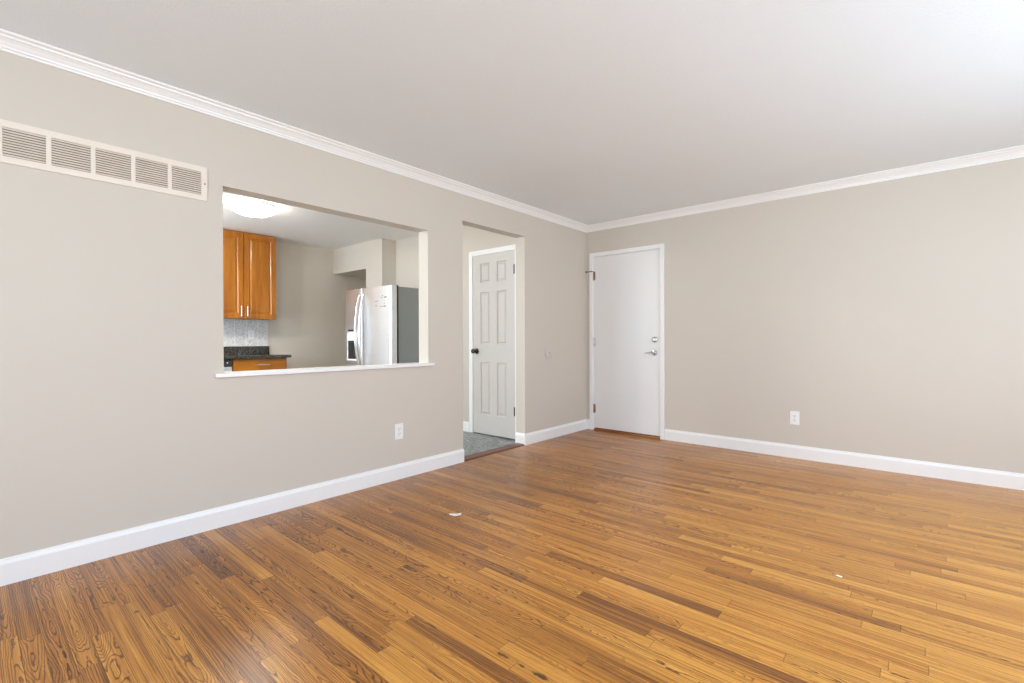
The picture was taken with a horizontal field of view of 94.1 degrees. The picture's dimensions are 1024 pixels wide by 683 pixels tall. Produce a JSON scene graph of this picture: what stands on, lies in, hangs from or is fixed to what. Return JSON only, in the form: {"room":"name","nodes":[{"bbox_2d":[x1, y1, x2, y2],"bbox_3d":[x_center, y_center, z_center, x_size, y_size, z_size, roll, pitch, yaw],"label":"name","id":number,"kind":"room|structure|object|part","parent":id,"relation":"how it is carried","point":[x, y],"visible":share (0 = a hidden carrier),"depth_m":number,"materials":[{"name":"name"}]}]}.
{"room":"empty living room","nodes":[
{"label":"empty living room","id":0,"kind":"room"},
{"bbox_2d":[0,51,586,558],"bbox_3d":[-1.403,-0.115,3.205,0.122,2.500,6.900,0,0,41],"label":"wall","id":1,"kind":"structure","parent":0,"point":[115,414],"depth_m":2.63,"materials":[{"name":"beige paint"}]},
{"bbox_2d":[0,119,206,200],"bbox_3d":[-2.011,-0.892,2.401,0.008,0.191,0.837,0,0,41],"label":"air vent","id":2,"kind":"object","parent":1,"relation":"in","point":[41,149],"visible":1,"depth_m":2.35,"materials":[{"name":"beige metal"}]},
{"bbox_2d":[0,449,463,586],"bbox_3d":[-1.403,1.017,3.103,0.014,0.117,2.975,0,0,41],"label":"baseboard","id":3,"kind":"structure","parent":1,"relation":"attached to","point":[25,566],"depth_m":2.66,"materials":[{"name":"white paint"}]},
{"bbox_2d":[0,28,587,232],"bbox_3d":[-1.335,-1.331,3.137,0.068,0.068,6.900,0,0,41],"label":"trim","id":4,"kind":"structure","parent":1,"relation":"attached to","point":[10,42],"depth_m":2.77,"materials":[{"name":"white paint"}]},
{"bbox_2d":[215,362,434,377],"bbox_3d":[-1.232,0.193,3.398,0.168,0.024,1.615,0,0,41],"label":"trim","id":5,"kind":"structure","parent":1,"relation":"attached to","point":[397,365],"depth_m":3.22,"materials":[{"name":"white paint"}]},
{"bbox_2d":[395,423,402,439],"bbox_3d":[-0.879,0.700,3.712,0.008,0.120,0.075,0,0,41],"label":"wall outlet","id":6,"kind":"object","parent":1,"relation":"attached to","point":[398,427],"visible":1,"depth_m":3.71,"materials":[{"name":"white plastic"}]},
{"bbox_2d":[464,443,524,461],"bbox_3d":[-0.196,1.059,4.592,0.126,0.012,0.853,0,0,41],"label":"threshold","id":7,"kind":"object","parent":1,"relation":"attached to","point":[515,445],"depth_m":4.56,"materials":[{"name":"brown wood"}]},
{"bbox_2d":[515,432,523,443],"bbox_3d":[0.084,1.004,4.924,0.122,0.117,0.014,0,0,41],"label":"baseboard","id":8,"kind":"structure","parent":1,"relation":"in","point":[519,437],"depth_m":4.92,"materials":[{"name":"white paint"}]},
{"bbox_2d":[545,346,552,358],"bbox_3d":[0.403,0.118,5.185,0.014,0.142,0.142,0,0,41],"label":"cover plate","id":9,"kind":"object","parent":1,"relation":"attached to","point":[548,351],"visible":1,"depth_m":5.17,"materials":[{"name":"beige plastic"}]},
{"bbox_2d":[524,419,586,444],"bbox_3d":[0.521,1.001,5.324,0.014,0.117,1.190,0,0,41],"label":"baseboard","id":10,"kind":"structure","parent":1,"relation":"attached to","point":[545,434],"depth_m":5.25,"materials":[{"name":"white paint"}]},
{"bbox_2d":[268,242,365,368],"bbox_3d":[-3.732,-0.123,6.090,0.120,2.500,5.590,0,0,41],"label":"wall","id":11,"kind":"structure","parent":0,"point":[309,326],"depth_m":6.90,"materials":[{"name":"beige paint"}]},
{"bbox_2d":[223,319,267,346],"bbox_3d":[-4.033,-0.108,5.645,0.008,0.350,2.184,0,0,41],"label":"backsplash","id":12,"kind":"structure","parent":11,"relation":"attached to","point":[235,331],"depth_m":6.25,"materials":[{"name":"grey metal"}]},
{"bbox_2d":[223,229,275,319],"bbox_3d":[-3.457,-0.828,6.044,0.354,1.083,0.790,0,0,41],"label":"upper cabinet","id":13,"kind":"object","parent":11,"relation":"attached to","point":[249,259],"visible":0.83,"depth_m":6.01,"materials":[{"name":"brown wood"}]},
{"bbox_3d":[-3.485,-0.824,5.808,0.019,1.067,0.384,0,0,41],"label":"door","id":14,"kind":"part","parent":13,"relation":"part of","materials":[{"name":"brown wood"}]},
{"bbox_3d":[-3.228,-0.826,6.105,0.019,1.067,0.388,0,0,41],"label":"door","id":15,"kind":"part","parent":13,"relation":"part of","materials":[{"name":"brown wood"}]},
{"bbox_2d":[248,330,253,338],"bbox_3d":[-3.451,-0.090,6.304,0.008,0.120,0.075,0,0,41],"label":"wall outlet","id":16,"kind":"object","parent":11,"relation":"attached to","point":[250,332],"visible":1,"depth_m":6.30,"materials":[{"name":"white plastic"}]},
{"bbox_2d":[333,242,365,277],"bbox_3d":[-2.040,-1.199,7.269,0.890,0.368,0.980,0,0,41],"label":"wall header","id":17,"kind":"structure","parent":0,"point":[349,260],"depth_m":6.91,"materials":[{"name":"beige paint"}]},
{"bbox_2d":[366,238,395,287],"bbox_3d":[-1.805,-0.160,6.569,0.385,2.440,0.220,0,0,41],"label":"wall pillar","id":18,"kind":"structure","parent":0,"point":[380,253],"depth_m":6.46,"materials":[{"name":"beige paint"}]},
{"bbox_2d":[396,225,515,421],"bbox_3d":[-0.842,-0.130,5.960,2.638,2.500,0.120,0,0,41],"label":"wall","id":19,"kind":"structure","parent":0,"point":[473,239],"depth_m":5.63,"materials":[{"name":"beige paint"}]},
{"bbox_2d":[463,421,468,431],"bbox_3d":[-0.865,1.002,5.900,0.965,0.117,0.014,0,0,41],"label":"baseboard","id":20,"kind":"structure","parent":19,"relation":"attached to","point":[465,423],"depth_m":5.62,"materials":[{"name":"white paint"}]},
{"bbox_2d":[469,244,515,438],"bbox_3d":[-0.191,0.010,5.346,0.762,2.103,0.197,0,0,41],"label":"door","id":21,"kind":"structure","parent":19,"relation":"in","point":[492,272],"depth_m":5.33,"materials":[{"name":"white paint"}]},
{"bbox_3d":[-0.432,0.110,5.473,0.066,0.066,0.073,0,0,41],"label":"knob","id":22,"kind":"part","parent":21,"relation":"part of","materials":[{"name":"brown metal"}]},
{"bbox_2d":[0,429,1023,682],"bbox_3d":[-0.909,1.106,2.707,8.820,0.060,7.018,0,0,41],"label":"floor","id":23,"kind":"structure","parent":0,"point":[587,555],"depth_m":2.11,"materials":[{"name":"brown wood"}]},
{"bbox_2d":[224,359,231,371],"bbox_3d":[-3.689,0.641,5.535,0.633,0.858,0.600,0,0,41],"label":"dishwasher","id":24,"kind":"object","parent":23,"relation":"on","point":[227,362],"visible":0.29,"depth_m":5.52,"materials":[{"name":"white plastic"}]},
{"bbox_3d":[-3.468,0.252,5.341,0.039,0.076,0.592,0,0,41],"label":"control panel","id":25,"kind":"part","parent":24,"relation":"part of","materials":[{"name":"black plastic"}]},
{"bbox_2d":[231,358,286,370],"bbox_3d":[-3.279,0.635,6.003,0.649,0.862,0.635,0,0,41],"label":"base cabinet","id":26,"kind":"object","parent":23,"relation":"on","point":[259,363],"visible":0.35,"depth_m":5.79,"materials":[{"name":"brown wood"}]},
{"bbox_2d":[345,285,418,365],"bbox_3d":[-1.512,0.212,5.889,0.983,1.701,0.820,0,0,41],"label":"refrigerator","id":27,"kind":"object","parent":23,"relation":"on","point":[382,322],"visible":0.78,"depth_m":5.52,"materials":[{"name":"silver metal"}]},
{"bbox_3d":[-1.919,0.163,5.862,0.403,1.592,0.087,0,0,41],"label":"freezer door","id":28,"kind":"part","parent":27,"relation":"part of","materials":[{"name":"silver metal"}]},
{"bbox_3d":[-1.848,-0.096,5.694,0.030,0.950,0.090,0,0,41],"label":"handle","id":29,"kind":"part","parent":27,"relation":"part of","materials":[{"name":"silver metal"}]},
{"bbox_3d":[-1.784,-0.096,5.639,0.030,0.950,0.090,0,0,41],"label":"handle","id":30,"kind":"part","parent":27,"relation":"part of","materials":[{"name":"silver metal"}]},
{"bbox_3d":[-1.545,0.163,5.538,0.571,1.592,0.088,0,0,41],"label":"fridge door","id":31,"kind":"part","parent":27,"relation":"part of","materials":[{"name":"silver metal"}]},
{"bbox_3d":[-1.319,0.163,5.362,0.001,1.592,0.058,0,0,41],"label":"edge trim","id":32,"kind":"part","parent":27,"relation":"part of","materials":[{"name":"silver metal"}]},
{"bbox_3d":[-4.195,0.643,4.971,0.614,0.862,0.905,0,0,41],"label":"base cabinet","id":33,"kind":"object","parent":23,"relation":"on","visible":0},
{"bbox_2d":[224,346,290,358],"bbox_3d":[-3.776,0.138,5.440,0.665,0.141,2.208,0,0,41],"label":"countertop","id":34,"kind":"structure","parent":33,"relation":"on","point":[230,352],"depth_m":6.13,"materials":[{"name":"black stone"}]},
{"bbox_2d":[0,0,1023,249],"bbox_3d":[-0.865,-1.414,2.723,8.860,0.100,7.170,0,0,41],"label":"ceiling","id":35,"kind":"structure","parent":0,"point":[588,112],"depth_m":2.51,"materials":[{"name":"paint"}]},
{"bbox_2d":[230,199,275,216],"bbox_3d":[-2.597,-1.308,4.786,0.406,0.123,0.406,0,0,41],"label":"ceiling light","id":36,"kind":"object","parent":35,"relation":"attached to","point":[252,208],"visible":1,"depth_m":4.67,"materials":[{"name":"white glass"}]},
{"bbox_2d":[586,157,1023,473],"bbox_3d":[1.349,-0.133,5.471,9.070,2.500,0.130,0,0,41],"label":"wall","id":37,"kind":"structure","parent":0,"point":[888,316],"depth_m":4.03,"materials":[{"name":"beige paint"}]},
{"bbox_2d":[587,419,589,428],"bbox_3d":[0.925,0.998,5.752,0.036,0.117,0.014,0,0,41],"label":"baseboard","id":38,"kind":"structure","parent":37,"relation":"attached to","point":[588,420],"depth_m":5.75,"materials":[{"name":"white paint"}]},
{"bbox_2d":[586,243,664,439],"bbox_3d":[1.299,0.001,5.475,0.974,2.112,0.191,0,0,41],"label":"door","id":39,"kind":"structure","parent":37,"relation":"in","point":[627,286],"depth_m":5.40,"materials":[{"name":"white paint"}]},
{"bbox_2d":[790,411,798,424],"bbox_3d":[2.568,0.695,4.329,0.075,0.120,0.008,0,0,41],"label":"wall outlet","id":40,"kind":"object","parent":37,"relation":"attached to","point":[794,416],"visible":1,"depth_m":4.33,"materials":[{"name":"white plastic"}]},
{"bbox_2d":[587,145,1023,232],"bbox_3d":[2.747,-1.347,4.120,4.950,0.068,0.068,0,0,41],"label":"trim","id":41,"kind":"structure","parent":37,"relation":"attached to","point":[1015,152],"depth_m":4.10,"materials":[{"name":"white paint"}]},
{"bbox_2d":[665,429,1023,490],"bbox_3d":[3.143,1.001,3.829,3.965,0.117,0.014,0,0,41],"label":"baseboard","id":42,"kind":"structure","parent":37,"relation":"attached to","point":[1003,479],"depth_m":4.00,"materials":[{"name":"white paint"}]}
]}

